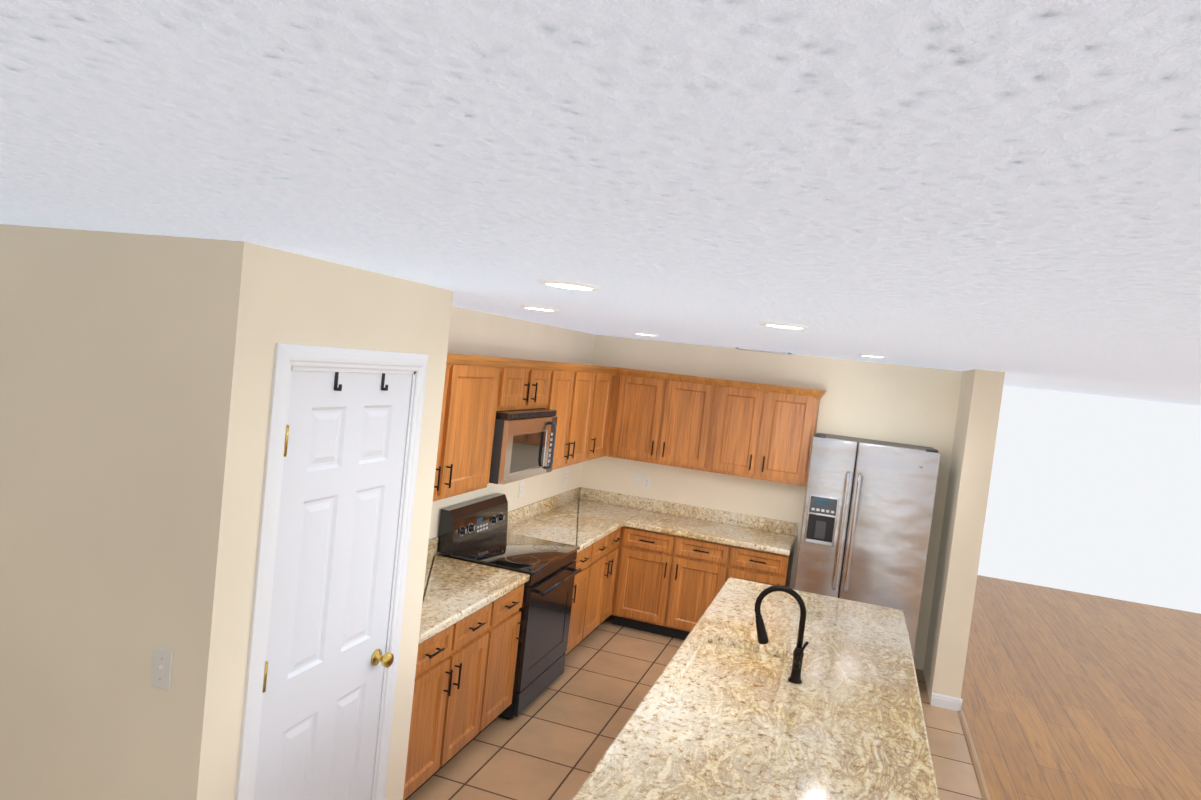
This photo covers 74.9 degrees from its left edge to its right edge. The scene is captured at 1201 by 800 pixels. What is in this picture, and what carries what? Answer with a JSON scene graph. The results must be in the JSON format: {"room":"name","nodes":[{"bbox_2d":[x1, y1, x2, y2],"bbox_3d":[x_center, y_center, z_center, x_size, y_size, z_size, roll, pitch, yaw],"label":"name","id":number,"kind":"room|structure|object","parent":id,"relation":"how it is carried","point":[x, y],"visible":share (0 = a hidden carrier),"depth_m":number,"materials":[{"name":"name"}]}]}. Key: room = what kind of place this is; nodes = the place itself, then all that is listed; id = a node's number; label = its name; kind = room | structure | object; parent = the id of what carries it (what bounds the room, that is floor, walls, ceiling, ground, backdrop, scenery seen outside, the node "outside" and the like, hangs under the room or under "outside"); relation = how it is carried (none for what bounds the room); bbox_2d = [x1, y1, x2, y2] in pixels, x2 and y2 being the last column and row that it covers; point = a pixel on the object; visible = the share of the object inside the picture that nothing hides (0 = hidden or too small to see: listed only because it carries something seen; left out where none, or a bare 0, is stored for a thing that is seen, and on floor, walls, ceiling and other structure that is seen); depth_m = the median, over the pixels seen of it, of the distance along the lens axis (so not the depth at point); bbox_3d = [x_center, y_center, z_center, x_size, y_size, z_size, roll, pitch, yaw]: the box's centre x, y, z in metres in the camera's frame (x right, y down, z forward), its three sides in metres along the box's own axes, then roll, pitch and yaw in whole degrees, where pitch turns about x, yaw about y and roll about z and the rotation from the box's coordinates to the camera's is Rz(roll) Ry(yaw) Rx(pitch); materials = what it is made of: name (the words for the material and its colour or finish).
{"room":"kitchen","nodes":[
{"label":"kitchen","id":0,"kind":"room"},
{"bbox_2d":[0,224,283,799],"bbox_3d":[-2.350,0.583,2.698,2.670,2.380,0.120,7,3,18],"label":"wall","id":1,"kind":"structure","parent":0,"point":[136,372],"depth_m":2.32,"materials":[{"name":"beige paint"}]},
{"bbox_2d":[151,647,172,690],"bbox_3d":[-1.273,0.778,2.267,0.068,0.113,0.015,7,3,18],"label":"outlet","id":2,"kind":"object","parent":1,"relation":"attached to","point":[161,668],"depth_m":2.27,"materials":[{"name":"white plastic"}]},
{"bbox_2d":[276,251,452,799],"bbox_3d":[-0.962,0.728,2.849,0.115,2.380,1.045,7,3,18],"label":"wall","id":3,"kind":"structure","parent":0,"point":[323,303],"depth_m":2.99,"materials":[{"name":"beige paint"}]},
{"bbox_2d":[235,343,427,799],"bbox_3d":[-0.989,0.865,2.793,0.134,2.107,0.846,7,3,18],"label":"door frame","id":4,"kind":"structure","parent":3,"relation":"attached to","point":[289,359],"depth_m":2.45,"materials":[{"name":"white wood"}]},
{"bbox_2d":[254,371,411,799],"bbox_3d":[-0.936,0.909,2.767,0.106,2.018,0.704,7,3,18],"label":"pantry door","id":5,"kind":"structure","parent":3,"relation":"in","point":[329,659],"depth_m":2.73,"materials":[{"name":"white painted wood"},{"name":"brass"}]},
{"bbox_2d":[334,372,341,390],"bbox_3d":[-0.891,-0.065,2.616,0.059,0.064,0.016,7,3,18],"label":"hook","id":6,"kind":"object","parent":5,"relation":"hanging from","point":[337,387],"depth_m":2.61,"materials":[{"name":"black metal"}]},
{"bbox_2d":[381,373,387,390],"bbox_3d":[-0.805,-0.069,2.871,0.059,0.064,0.016,7,3,18],"label":"hook","id":7,"kind":"object","parent":5,"relation":"hanging from","point":[383,374],"depth_m":2.86,"materials":[{"name":"black metal"}]},
{"bbox_2d":[429,306,595,554],"bbox_3d":[-0.813,0.613,5.368,0.120,2.380,3.930,7,3,18],"label":"wall","id":8,"kind":"structure","parent":0,"point":[475,332],"depth_m":5.61,"materials":[{"name":"beige paint"}]},
{"bbox_2d":[433,357,504,500],"bbox_3d":[-0.956,0.142,4.043,0.324,0.730,1.236,7,3,18],"label":"upper cabinet","id":9,"kind":"object","parent":8,"relation":"attached to","point":[474,388],"depth_m":4.26,"materials":[{"name":"brown wood"}]},
{"bbox_2d":[481,357,532,410],"bbox_3d":[-0.672,-0.093,4.809,0.324,0.280,0.399,7,3,18],"label":"upper cabinet","id":10,"kind":"object","parent":8,"relation":"attached to","point":[518,374],"depth_m":4.79,"materials":[{"name":"brown wood"}]},
{"bbox_2d":[489,408,557,484],"bbox_3d":[-0.590,0.264,4.988,0.446,0.424,0.766,7,3,18],"label":"microwave","id":11,"kind":"object","parent":10,"relation":"attached to","point":[523,443],"visible":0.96,"depth_m":4.79,"materials":[{"name":"grey metal"}]},
{"bbox_2d":[518,481,523,497],"bbox_3d":[-0.590,0.668,5.852,0.007,0.113,0.068,7,3,18],"label":"outlet","id":12,"kind":"object","parent":8,"relation":"attached to","point":[521,486],"depth_m":5.84,"materials":[{"name":"white plastic"}]},
{"bbox_2d":[493,357,556,408],"bbox_3d":[-0.548,-0.099,5.178,0.324,0.280,0.379,7,3,18],"label":"upper cabinet","id":13,"kind":"object","parent":8,"relation":"attached to","point":[542,395],"depth_m":5.18,"materials":[{"name":"brown wood"}]},
{"bbox_2d":[564,469,567,482],"bbox_3d":[-0.295,0.654,6.736,0.007,0.113,0.068,7,3,18],"label":"outlet","id":14,"kind":"object","parent":8,"relation":"attached to","point":[566,471],"depth_m":6.73,"materials":[{"name":"white plastic"}]},
{"bbox_2d":[537,361,600,469],"bbox_3d":[-0.367,0.115,5.805,0.324,0.730,0.915,7,3,18],"label":"upper cabinet","id":15,"kind":"object","parent":8,"relation":"attached to","point":[574,386],"depth_m":5.79,"materials":[{"name":"brown wood"}]},
{"bbox_2d":[585,365,616,459],"bbox_3d":[-0.155,0.105,6.438,0.324,0.730,0.420,7,3,18],"label":"upper cabinet","id":16,"kind":"object","parent":8,"relation":"attached to","point":[605,378],"depth_m":6.46,"materials":[{"name":"brown wood"}]},
{"bbox_2d":[0,0,1200,405],"bbox_3d":[2.638,-0.060,2.558,12.000,0.001,15.000,7,3,18],"label":"ceiling","id":17,"kind":"structure","parent":0,"point":[1012,188],"depth_m":0.84,"materials":[{"name":"white paint"}]},
{"bbox_2d":[520,305,558,311],"bbox_3d":[-0.295,-0.443,3.808,0.193,0.010,0.193,7,3,18],"label":"recessed light","id":18,"kind":"object","parent":17,"relation":"in","point":[540,308],"visible":1,"depth_m":3.75,"materials":[{"name":"white"}]},
{"bbox_2d":[537,279,600,290],"bbox_3d":[-0.095,-0.346,2.371,0.193,0.010,0.193,7,3,18],"label":"recessed light","id":19,"kind":"object","parent":17,"relation":"in","point":[570,285],"visible":1,"depth_m":2.33,"materials":[{"name":"white"}]},
{"bbox_2d":[632,332,657,335],"bbox_3d":[0.317,-0.469,5.606,0.193,0.010,0.193,7,3,18],"label":"recessed light","id":20,"kind":"object","parent":17,"relation":"in","point":[646,334],"visible":1,"depth_m":5.55,"materials":[{"name":"white"}]},
{"bbox_2d":[736,347,792,354],"bbox_3d":[1.330,-0.396,6.365,0.440,0.012,0.200,7,3,18],"label":"ceiling vent","id":21,"kind":"object","parent":17,"relation":"in","point":[767,351],"visible":1,"depth_m":6.30,"materials":[{"name":"white metal"}]},
{"bbox_2d":[760,322,808,329],"bbox_3d":[0.731,-0.294,3.119,0.193,0.010,0.193,7,3,18],"label":"recessed light","id":22,"kind":"object","parent":17,"relation":"in","point":[784,325],"visible":1,"depth_m":3.07,"materials":[{"name":"white"}]},
{"bbox_2d":[858,354,887,357],"bbox_3d":[1.749,-0.282,5.035,0.193,0.010,0.193,7,3,18],"label":"recessed light","id":23,"kind":"object","parent":17,"relation":"in","point":[870,355],"visible":1,"depth_m":4.97,"materials":[{"name":"white"}]},
{"bbox_2d":[407,615,982,799],"bbox_3d":[-0.813,1.896,3.743,5.226,0.001,15.000,7,3,18],"label":"floor","id":24,"kind":"structure","parent":0,"point":[554,740],"depth_m":4.62,"materials":[{"name":"beige tile"}]},
{"bbox_2d":[403,598,498,799],"bbox_3d":[-1.027,1.438,3.869,0.609,0.848,0.823,7,3,18],"label":"base cabinet","id":25,"kind":"object","parent":24,"relation":"on","point":[453,666],"depth_m":3.79,"materials":[{"name":"brown wood"}]},
{"bbox_2d":[418,537,529,644],"bbox_3d":[-0.896,0.943,4.036,0.633,0.145,1.236,7,3,18],"label":"countertop","id":26,"kind":"structure","parent":25,"relation":"on","point":[456,590],"depth_m":4.15,"materials":[{"name":"stone"}]},
{"bbox_2d":[483,584,523,730],"bbox_3d":[-0.831,1.429,4.455,0.609,0.848,0.413,7,3,18],"label":"base cabinet","id":27,"kind":"object","parent":24,"relation":"on","point":[504,648],"depth_m":4.39,"materials":[{"name":"brown wood"}]},
{"bbox_2d":[437,493,581,719],"bbox_3d":[-0.574,1.270,4.998,0.695,1.166,0.772,7,3,18],"label":"range","id":28,"kind":"object","parent":24,"relation":"on","point":[474,531],"visible":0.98,"depth_m":4.86,"materials":[{"name":"black metal"}]},
{"bbox_2d":[523,543,594,655],"bbox_3d":[-0.452,1.412,5.590,0.609,0.848,0.413,7,3,18],"label":"base cabinet","id":29,"kind":"object","parent":24,"relation":"on","point":[585,559],"depth_m":5.59,"materials":[{"name":"brown wood"}]},
{"bbox_2d":[583,534,610,639],"bbox_3d":[-0.321,1.406,5.980,0.609,0.848,0.410,7,3,18],"label":"base cabinet","id":30,"kind":"object","parent":24,"relation":"on","point":[603,546],"depth_m":5.96,"materials":[{"name":"brown wood"}]},
{"bbox_2d":[603,527,622,621],"bbox_3d":[-0.211,1.401,6.309,0.609,0.848,0.283,7,3,18],"label":"base cabinet","id":31,"kind":"object","parent":24,"relation":"on","point":[617,536],"depth_m":6.29,"materials":[{"name":"brown wood"}]},
{"bbox_2d":[507,495,629,552],"bbox_3d":[-0.272,0.915,5.885,0.644,0.145,1.100,7,3,18],"label":"countertop","id":32,"kind":"structure","parent":31,"relation":"on","point":[566,519],"depth_m":6.05,"materials":[{"name":"stone"}]},
{"bbox_2d":[558,487,797,555],"bbox_3d":[0.615,0.980,6.504,1.943,0.145,0.636,7,3,18],"label":"countertop","id":33,"kind":"structure","parent":31,"relation":"on","point":[695,522],"depth_m":6.55,"materials":[{"name":"stone"}]},
{"bbox_2d":[612,526,730,639],"bbox_3d":[0.634,1.482,6.521,0.908,0.848,0.608,7,3,18],"label":"base cabinet","id":34,"kind":"object","parent":24,"relation":"on","point":[665,584],"depth_m":6.25,"materials":[{"name":"brown wood"}]},
{"bbox_2d":[723,544,794,586],"bbox_3d":[1.268,1.563,6.310,0.438,0.848,0.608,7,3,18],"label":"base cabinet","id":35,"kind":"object","parent":24,"relation":"on","point":[753,565],"depth_m":6.02,"materials":[{"name":"brown wood"}]},
{"bbox_2d":[793,433,940,659],"bbox_3d":[1.987,1.188,6.003,0.891,1.783,0.698,7,3,18],"label":"fridge","id":36,"kind":"object","parent":24,"relation":"on","point":[867,517],"visible":0.62,"depth_m":5.71,"materials":[{"name":"grey metal"}]},
{"bbox_3d":[0.586,1.643,3.482,0.652,0.833,3.019,7,3,18],"label":"cabinet","id":37,"kind":"object","parent":24,"relation":"on","visible":0},
{"bbox_2d":[572,577,939,799],"bbox_3d":[0.816,1.235,3.354,1.060,0.040,3.155,7,3,18],"label":"countertop","id":38,"kind":"structure","parent":37,"relation":"on","point":[725,709],"depth_m":3.03,"materials":[{"name":"stone"}]},
{"bbox_2d":[754,585,808,683],"bbox_3d":[0.778,1.006,3.389,0.248,0.401,0.097,7,3,18],"label":"faucet","id":39,"kind":"object","parent":38,"relation":"on","point":[798,656],"visible":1,"depth_m":3.38,"materials":[{"name":"black metal"}]},
{"bbox_2d":[579,335,962,669],"bbox_3d":[1.285,0.775,6.678,3.050,2.380,0.120,7,3,18],"label":"wall","id":40,"kind":"structure","parent":0,"point":[906,404],"depth_m":6.49,"materials":[{"name":"beige paint"}]},
{"bbox_2d":[633,471,641,484],"bbox_3d":[0.328,0.687,6.928,0.068,0.113,0.009,7,3,18],"label":"outlet","id":41,"kind":"object","parent":40,"relation":"attached to","point":[637,474],"depth_m":6.93,"materials":[{"name":"white plastic"}]},
{"bbox_2d":[642,476,650,489],"bbox_3d":[0.408,0.731,6.902,0.068,0.113,0.007,7,3,18],"label":"outlet","id":42,"kind":"object","parent":40,"relation":"attached to","point":[647,480],"depth_m":6.90,"materials":[{"name":"white plastic"}]},
{"bbox_2d":[609,369,716,470],"bbox_3d":[0.543,0.170,6.681,0.890,0.730,0.323,7,3,18],"label":"upper cabinet","id":43,"kind":"object","parent":40,"relation":"attached to","point":[660,419],"depth_m":6.53,"materials":[{"name":"brown wood"}]},
{"bbox_2d":[705,381,820,485],"bbox_3d":[1.338,0.271,6.417,0.797,0.730,0.323,7,3,18],"label":"upper cabinet","id":44,"kind":"object","parent":40,"relation":"attached to","point":[760,431],"depth_m":6.27,"materials":[{"name":"brown wood"}]},
{"bbox_2d":[923,369,1004,701],"bbox_3d":[3.307,0.943,7.723,0.186,2.380,4.810,7,3,18],"label":"wall","id":45,"kind":"structure","parent":0,"point":[974,441],"depth_m":5.46,"materials":[{"name":"beige paint"}]},
{"bbox_2d":[953,697,962,710],"bbox_3d":[3.274,2.093,7.744,0.014,0.088,4.824,7,3,18],"label":"baseboard","id":46,"kind":"structure","parent":45,"relation":"attached to","point":[958,702],"depth_m":5.47,"materials":[{"name":"white"}]},
{"bbox_2d":[961,575,1200,799],"bbox_3d":[4.839,2.616,1.863,6.774,0.001,15.000,7,3,18],"label":"floor","id":47,"kind":"structure","parent":0,"point":[1068,695],"depth_m":6.03,"materials":[{"name":"brown wood"}]},
{"bbox_2d":[957,710,990,799],"bbox_3d":[0.895,2.241,0.646,0.044,0.009,10.200,7,3,18],"label":"threshold strip","id":48,"kind":"object","parent":47,"relation":"on","point":[976,764],"depth_m":4.77,"materials":[{"name":"beige wood"}]}
]}

